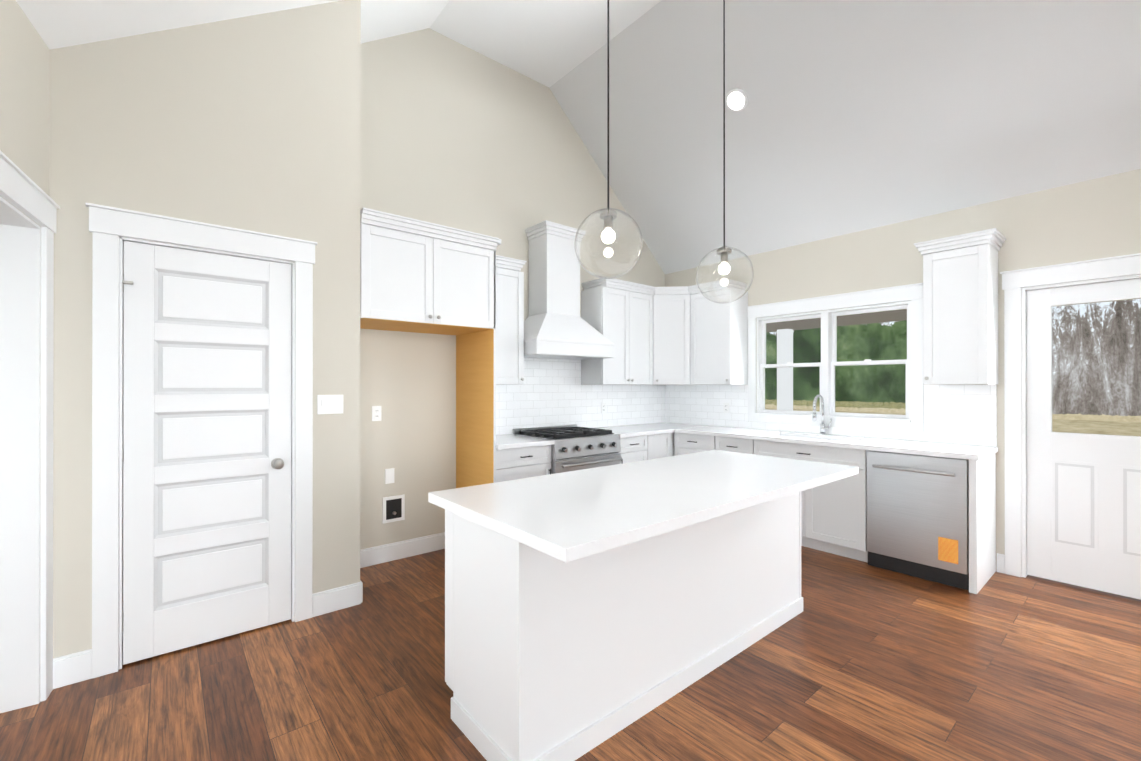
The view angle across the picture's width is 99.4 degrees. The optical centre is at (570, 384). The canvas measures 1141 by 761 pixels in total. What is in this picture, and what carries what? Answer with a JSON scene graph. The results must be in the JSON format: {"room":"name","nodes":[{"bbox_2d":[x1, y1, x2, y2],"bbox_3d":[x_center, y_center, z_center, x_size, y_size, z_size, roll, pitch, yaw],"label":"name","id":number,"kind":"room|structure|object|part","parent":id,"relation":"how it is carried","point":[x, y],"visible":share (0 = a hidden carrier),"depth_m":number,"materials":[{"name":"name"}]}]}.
{"room":"kitchen","nodes":[
{"label":"kitchen","id":0,"kind":"room"},
{"bbox_2d":[0,0,49,579],"bbox_3d":[0.596,-0.127,-2.390,0.140,2.975,10.900,0,0,-34],"label":"wall","id":1,"kind":"structure","parent":0,"point":[24,92],"depth_m":1.94,"materials":[{"name":"paint"}]},
{"bbox_2d":[0,150,59,712],"bbox_3d":[-2.135,0.279,1.765,0.174,2.177,0.929,0,0,-34],"label":"door frame","id":2,"kind":"structure","parent":1,"relation":"attached to","point":[26,362],"depth_m":2.05,"materials":[{"name":"white wood"}]},
{"bbox_2d":[49,0,360,657],"bbox_3d":[-2.030,-0.541,2.844,1.338,3.821,0.620,0,0,-40],"label":"wall","id":3,"kind":"structure","parent":0,"point":[251,123],"depth_m":2.58,"materials":[{"name":"paint"}]},
{"bbox_2d":[85,203,317,678],"bbox_3d":[-1.889,0.265,2.571,0.969,2.207,0.092,0,0,-40],"label":"door frame","id":4,"kind":"structure","parent":3,"relation":"attached to","point":[108,226],"depth_m":2.33,"materials":[{"name":"white wood"}]},
{"bbox_2d":[122,241,290,664],"bbox_3d":[-1.882,0.330,2.554,0.727,2.053,0.105,0,0,-40],"label":"pantry door","id":5,"kind":"structure","parent":3,"relation":"in","point":[206,452],"depth_m":2.54,"materials":[{"name":"white wood"}]},
{"bbox_2d":[317,395,342,413],"bbox_3d":[-1.446,0.119,2.918,0.145,0.115,0.012,0,0,-40],"label":"switch plate","id":6,"kind":"object","parent":3,"relation":"attached to","point":[329,404],"visible":1,"depth_m":2.92,"materials":[{"name":"white plastic"}]},
{"bbox_2d":[337,580,362,604],"bbox_3d":[-1.500,1.302,3.261,0.019,0.135,0.616,0,0,-40],"label":"baseboard","id":7,"kind":"structure","parent":3,"relation":"attached to","point":[354,591],"depth_m":3.00,"materials":[{"name":"white wood"}]},
{"bbox_2d":[360,532,445,567],"bbox_3d":[-1.345,1.303,3.807,0.952,0.135,0.016,0,0,-40],"label":"baseboard","id":8,"kind":"structure","parent":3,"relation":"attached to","point":[375,555],"depth_m":3.81,"materials":[{"name":"white wood"}]},
{"bbox_2d":[360,28,664,549],"bbox_3d":[-0.310,-0.788,4.778,3.982,4.320,0.140,0,0,-40],"label":"wall","id":9,"kind":"structure","parent":0,"point":[454,134],"depth_m":4.04,"materials":[{"name":"paint"}]},
{"bbox_2d":[372,406,380,420],"bbox_3d":[-1.481,0.220,3.700,0.070,0.115,0.008,0,0,-40],"label":"outlet","id":10,"kind":"object","parent":9,"relation":"attached to","point":[376,410],"depth_m":3.70,"materials":[{"name":"white plastic"}]},
{"bbox_2d":[385,468,393,483],"bbox_3d":[-1.405,0.710,3.764,0.070,0.115,0.006,0,0,-40],"label":"outlet","id":11,"kind":"object","parent":9,"relation":"attached to","point":[389,473],"depth_m":3.76,"materials":[{"name":"white plastic"}]},
{"bbox_2d":[382,494,404,523],"bbox_3d":[-1.374,0.970,3.774,0.170,0.200,0.030,0,0,-40],"label":"outlet","id":12,"kind":"object","parent":9,"relation":"attached to","point":[393,508],"depth_m":3.78,"materials":[{"name":"black plastic"}]},
{"bbox_2d":[496,263,523,384],"bbox_3d":[-0.680,-0.500,4.161,0.454,0.998,0.328,0,0,-40],"label":"upper cabinet","id":13,"kind":"object","parent":9,"relation":"attached to","point":[509,278],"depth_m":4.10,"materials":[{"name":"white wood"}]},
{"bbox_2d":[524,220,614,359],"bbox_3d":[-0.086,-0.862,4.536,0.930,1.214,0.498,0,0,-40],"label":"range hood","id":14,"kind":"object","parent":9,"relation":"attached to","point":[556,326],"visible":0.79,"depth_m":4.46,"materials":[{"name":"white wood"}]},
{"bbox_2d":[496,358,663,434],"bbox_3d":[0.092,0.093,5.015,2.730,0.731,0.008,0,0,-40],"label":"tile backsplash","id":15,"kind":"structure","parent":9,"relation":"attached to","point":[551,392],"depth_m":4.90,"materials":[{"name":"white tile"}]},
{"bbox_2d":[601,403,605,412],"bbox_3d":[0.358,0.252,5.227,0.070,0.115,0.009,0,0,-40],"label":"outlet","id":16,"kind":"object","parent":15,"relation":"attached to","point":[603,405],"depth_m":5.22,"materials":[{"name":"white plastic"}]},
{"bbox_2d":[581,283,623,384],"bbox_3d":[0.380,-0.499,5.047,0.435,0.998,0.328,0,0,-40],"label":"upper cabinet","id":17,"kind":"object","parent":9,"relation":"attached to","point":[602,304],"depth_m":4.90,"materials":[{"name":"white wood"}]},
{"bbox_2d":[624,287,651,384],"bbox_3d":[0.661,-0.499,5.246,0.477,0.998,0.384,0,0,-40],"label":"upper cabinet","id":18,"kind":"object","parent":9,"relation":"attached to","point":[637,300],"depth_m":5.12,"materials":[{"name":"white wood"}]},
{"bbox_2d":[648,286,691,384],"bbox_3d":[1.113,-0.511,5.440,0.667,1.023,0.666,0,0,-40],"label":"upper cabinet","id":19,"kind":"object","parent":9,"relation":"attached to","point":[685,335],"depth_m":5.24,"materials":[{"name":"white wood"}]},
{"bbox_2d":[0,546,1140,760],"bbox_3d":[1.854,1.413,-0.677,7.980,0.100,11.600,0,0,-40],"label":"floor","id":20,"kind":"structure","parent":0,"point":[856,660],"depth_m":2.17,"materials":[{"name":"brown wood"}]},
{"bbox_2d":[360,207,500,487],"bbox_3d":[-1.112,0.135,3.579,1.009,2.470,0.662,0,0,-40],"label":"tall cabinet","id":21,"kind":"object","parent":20,"relation":"on","point":[418,276],"visible":0.88,"depth_m":3.47,"materials":[{"name":"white wood"}]},
{"bbox_2d":[496,434,554,481],"bbox_3d":[-0.545,0.914,4.063,0.539,0.913,0.647,0,0,-40],"label":"base cabinet","id":22,"kind":"object","parent":20,"relation":"on","point":[517,456],"depth_m":3.85,"materials":[{"name":"wood"}]},
{"bbox_2d":[513,424,621,473],"bbox_3d":[-0.017,0.889,4.454,0.765,0.964,0.705,0,0,-40],"label":"range","id":23,"kind":"object","parent":20,"relation":"on","point":[574,447],"visible":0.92,"depth_m":4.25,"materials":[{"name":"silver metal"}]},
{"bbox_2d":[439,494,802,760],"bbox_3d":[0.420,0.931,2.498,2.059,0.874,0.615,0,0,-40],"label":"kitchen island","id":24,"kind":"object","parent":20,"relation":"on","point":[587,610],"depth_m":1.91,"materials":[{"name":"wood"}]},
{"bbox_2d":[428,450,858,565],"bbox_3d":[0.500,0.474,2.360,2.100,0.040,0.915,0,0,-40],"label":"island countertop","id":25,"kind":"structure","parent":24,"relation":"on","point":[571,516],"depth_m":1.96,"materials":[{"name":"white stone"}]},
{"bbox_2d":[597,425,675,463],"bbox_3d":[0.557,0.915,4.985,0.789,0.913,0.647,0,0,-40],"label":"base cabinet","id":26,"kind":"object","parent":20,"relation":"on","point":[637,443],"depth_m":4.82,"materials":[{"name":"wood"}]},
{"bbox_2d":[632,422,997,593],"bbox_3d":[1.892,0.914,4.514,0.655,0.913,3.082,0,0,-40],"label":"base cabinet","id":27,"kind":"object","parent":20,"relation":"on","point":[833,517],"depth_m":3.81,"materials":[{"name":"wood"}]},
{"bbox_2d":[812,395,831,434],"bbox_3d":[2.260,0.273,4.350,0.217,0.368,0.112,0,0,-40],"label":"gooseneck faucet","id":28,"kind":"object","parent":27,"relation":"on","point":[822,424],"visible":1,"depth_m":4.39,"materials":[{"name":"silver metal"}]},
{"bbox_2d":[866,450,968,589],"bbox_3d":[2.639,0.932,3.601,0.666,0.875,0.605,0,0,-40],"label":"dishwasher","id":29,"kind":"object","parent":20,"relation":"on","point":[918,516],"visible":0.88,"depth_m":3.40,"materials":[{"name":"metal"}]},
{"bbox_2d":[16,0,1140,273],"bbox_3d":[2.467,-1.957,-0.159,6.380,2.277,11.280,0,0,-40],"label":"ceiling","id":30,"kind":"structure","parent":0,"point":[858,116],"depth_m":3.64,"materials":[{"name":"paint"}]},
{"bbox_2d":[574,0,642,278],"bbox_3d":[0.167,-1.642,2.131,0.300,2.349,0.300,0,0,-40],"label":"pendant light","id":31,"kind":"object","parent":30,"relation":"hanging from","point":[608,215],"visible":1,"depth_m":2.11,"materials":[{"name":"clear glass"}]},
{"bbox_3d":[0.167,-0.617,2.129,0.300,0.300,0.300,0,0,-40],"label":"lamp shade","id":32,"kind":"part","parent":31,"relation":"part of","materials":[{"name":"clear glass"}]},
{"bbox_2d":[696,0,753,303],"bbox_3d":[0.833,-1.685,2.625,0.300,2.488,0.300,0,0,-40],"label":"pendant light","id":33,"kind":"object","parent":30,"relation":"hanging from","point":[724,252],"visible":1,"depth_m":2.62,"materials":[{"name":"clear glass"}]},
{"bbox_3d":[0.833,-0.592,2.623,0.300,0.300,0.300,0,0,-40],"label":"lamp shade","id":34,"kind":"part","parent":33,"relation":"part of","materials":[{"name":"clear glass"}]},
{"bbox_2d":[725,88,747,111],"bbox_3d":[1.356,-2.324,3.957,0.189,0.130,0.144,0,0,44],"label":"recessed light","id":35,"kind":"object","parent":30,"relation":"in","point":[736,99],"visible":1,"depth_m":3.89,"materials":[{"name":"white plastic"}]},
{"bbox_2d":[665,169,1140,570],"bbox_3d":[4.738,-0.043,1.738,0.140,2.820,11.000,0,0,-40],"label":"wall","id":36,"kind":"structure","parent":0,"point":[1097,218],"depth_m":3.56,"materials":[{"name":"paint"}]},
{"bbox_2d":[692,283,747,384],"bbox_3d":[1.541,-0.499,5.148,0.385,0.998,0.532,0,0,-40],"label":"upper cabinet","id":37,"kind":"object","parent":36,"relation":"attached to","point":[719,330],"depth_m":5.00,"materials":[{"name":"white wood"}]},
{"bbox_2d":[664,385,996,446],"bbox_3d":[2.138,0.229,4.728,0.008,0.456,3.074,0,0,-40],"label":"tile backsplash","id":38,"kind":"structure","parent":36,"relation":"attached to","point":[974,407],"depth_m":4.05,"materials":[{"name":"white tile"}]},
{"bbox_2d":[723,403,728,412],"bbox_3d":[1.690,0.252,5.250,0.008,0.115,0.070,0,0,-40],"label":"outlet","id":39,"kind":"object","parent":38,"relation":"attached to","point":[725,405],"depth_m":5.25,"materials":[{"name":"white plastic"}]},
{"bbox_2d":[747,283,923,431],"bbox_3d":[2.393,-0.217,4.512,0.172,1.197,1.525,0,0,-40],"label":"double-hung window","id":40,"kind":"structure","parent":36,"relation":"in","point":[912,419],"depth_m":4.44,"materials":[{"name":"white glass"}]},
{"bbox_2d":[914,228,1005,383],"bbox_3d":[2.868,-0.531,3.570,0.373,1.058,0.470,0,0,-40],"label":"upper cabinet","id":41,"kind":"object","parent":36,"relation":"attached to","point":[960,309],"visible":1,"depth_m":3.46,"materials":[{"name":"white wood"}]},
{"bbox_2d":[1000,253,1140,577],"bbox_3d":[3.520,0.276,3.166,0.174,2.187,1.049,0,0,-40],"label":"door frame","id":42,"kind":"structure","parent":36,"relation":"attached to","point":[1100,270],"depth_m":3.45,"materials":[{"name":"white wood"}]},
{"bbox_2d":[1026,279,1140,598],"bbox_3d":[3.496,0.343,3.155,0.103,2.023,0.796,0,0,-40],"label":"exterior door","id":43,"kind":"structure","parent":36,"relation":"in","point":[1083,509],"depth_m":3.26,"materials":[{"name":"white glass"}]},
{"label":"outside","id":44,"kind":"structure","parent":0,"visible":0},
{"bbox_2d":[765,408,1140,435],"bbox_3d":[14.948,1.795,20.707,39.850,0.100,85.000,0,0,-40],"label":"ground","id":45,"kind":"structure","parent":44,"point":[1103,426],"depth_m":20.18,"materials":[{"name":"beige plant"}]},
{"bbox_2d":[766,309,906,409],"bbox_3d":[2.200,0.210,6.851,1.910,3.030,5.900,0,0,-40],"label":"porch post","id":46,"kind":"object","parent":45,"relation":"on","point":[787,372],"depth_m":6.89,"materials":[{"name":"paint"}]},
{"bbox_2d":[765,299,1140,421],"bbox_3d":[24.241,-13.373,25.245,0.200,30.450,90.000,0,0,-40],"label":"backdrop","id":47,"kind":"structure","parent":44,"point":[1130,310],"depth_m":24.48,"materials":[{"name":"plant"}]}
]}

